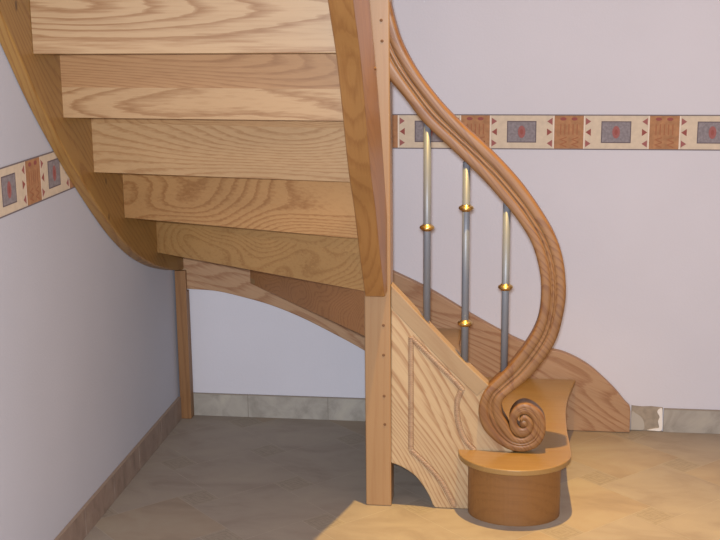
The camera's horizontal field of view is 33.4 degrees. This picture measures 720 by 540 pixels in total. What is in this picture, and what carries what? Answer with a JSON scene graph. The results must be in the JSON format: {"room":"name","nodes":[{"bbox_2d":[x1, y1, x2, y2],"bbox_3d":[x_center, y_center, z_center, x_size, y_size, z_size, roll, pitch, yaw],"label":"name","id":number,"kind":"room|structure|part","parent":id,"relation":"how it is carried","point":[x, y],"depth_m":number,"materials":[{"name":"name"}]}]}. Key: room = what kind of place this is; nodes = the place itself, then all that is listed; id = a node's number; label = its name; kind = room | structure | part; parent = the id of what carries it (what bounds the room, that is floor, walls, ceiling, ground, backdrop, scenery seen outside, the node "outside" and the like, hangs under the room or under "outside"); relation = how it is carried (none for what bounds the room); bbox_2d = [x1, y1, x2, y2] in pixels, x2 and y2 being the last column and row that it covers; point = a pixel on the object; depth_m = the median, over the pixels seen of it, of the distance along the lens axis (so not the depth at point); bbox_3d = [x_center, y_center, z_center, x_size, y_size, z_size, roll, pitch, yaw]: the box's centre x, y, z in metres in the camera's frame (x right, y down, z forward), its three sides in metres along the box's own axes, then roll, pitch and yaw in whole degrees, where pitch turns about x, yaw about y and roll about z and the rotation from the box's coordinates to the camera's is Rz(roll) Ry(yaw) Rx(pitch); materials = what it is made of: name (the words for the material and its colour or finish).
{"room":"stairwell","nodes":[
{"label":"stairwell","id":0,"kind":"room"},
{"bbox_2d":[0,44,179,539],"bbox_3d":[-0.993,-0.331,1.689,0.120,2.770,4.600,1,13,7],"label":"wall","id":1,"kind":"structure","parent":0,"point":[89,364],"depth_m":3.08,"materials":[{"name":"white paint"}]},
{"bbox_2d":[0,151,74,218],"bbox_3d":[-0.928,0.035,1.762,0.001,0.112,4.600,1,13,7],"label":"trim","id":2,"kind":"structure","parent":1,"relation":"attached to","point":[26,183],"depth_m":2.85,"materials":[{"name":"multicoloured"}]},
{"bbox_2d":[54,397,181,539],"bbox_3d":[-0.913,0.959,1.986,0.010,0.080,4.465,1,13,7],"label":"baseboard","id":3,"kind":"structure","parent":1,"relation":"attached to","point":[87,517],"depth_m":3.52,"materials":[{"name":"brown tile"}]},
{"bbox_2d":[84,415,719,539],"bbox_3d":[0.666,1.048,1.774,3.200,0.030,4.600,1,13,7],"label":"floor","id":4,"kind":"structure","parent":0,"point":[211,477],"depth_m":3.50,"materials":[{"name":"tile"}]},
{"bbox_2d":[0,0,630,525],"bbox_3d":[0.021,-0.375,3.061,1.530,2.200,1.658,1,13,7],"label":"staircase","id":5,"kind":"structure","parent":4,"relation":"on","point":[243,148],"depth_m":3.19,"materials":[{"name":"brown wood"}]},
{"bbox_3d":[-0.602,0.255,4.113,0.038,0.525,0.040,1,13,7],"label":"corner post","id":6,"kind":"part","parent":5,"relation":"part of","materials":[{"name":"brown wood"}]},
{"bbox_3d":[0.048,-0.409,3.215,0.072,2.200,0.070,1,13,7],"label":"newel post","id":7,"kind":"part","parent":5,"relation":"part of","materials":[{"name":"brown wood"}]},
{"bbox_3d":[0.142,0.344,3.334,0.016,0.328,0.004,1,13,7],"label":"rope moulding","id":8,"kind":"part","parent":5,"relation":"part of","materials":[{"name":"brown wood"}]},
{"bbox_3d":[0.206,0.586,3.380,0.135,0.174,0.004,1,13,7],"label":"rope moulding","id":9,"kind":"part","parent":5,"relation":"part of","materials":[{"name":"brown wood"}]},
{"bbox_3d":[0.213,0.258,3.305,0.156,0.159,0.004,1,13,7],"label":"rope moulding","id":10,"kind":"part","parent":5,"relation":"part of","materials":[{"name":"brown wood"}]},
{"bbox_3d":[0.293,0.420,3.331,0.064,0.180,0.004,1,13,7],"label":"rope moulding","id":11,"kind":"part","parent":5,"relation":"part of","materials":[{"name":"brown wood"}]},
{"bbox_3d":[0.298,-0.121,3.230,0.515,1.257,0.072,1,13,7],"label":"handrail","id":12,"kind":"part","parent":5,"relation":"part of","materials":[{"name":"brown wood"}]},
{"bbox_2d":[188,0,719,430],"bbox_3d":[0.902,-0.811,3.765,3.320,2.770,0.120,1,13,7],"label":"wall","id":13,"kind":"structure","parent":0,"point":[637,232],"depth_m":3.87,"materials":[{"name":"white paint"}]},
{"bbox_2d":[193,392,719,433],"bbox_3d":[0.967,0.493,3.981,3.199,0.086,0.010,1,13,7],"label":"baseboard","id":14,"kind":"structure","parent":13,"relation":"attached to","point":[707,421],"depth_m":4.12,"materials":[{"name":"stone"}]},
{"bbox_2d":[392,114,719,150],"bbox_3d":[0.957,-0.433,3.779,3.200,0.112,0.001,1,13,7],"label":"trim","id":15,"kind":"structure","parent":13,"relation":"attached to","point":[498,131],"depth_m":3.81,"materials":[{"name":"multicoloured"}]}
]}

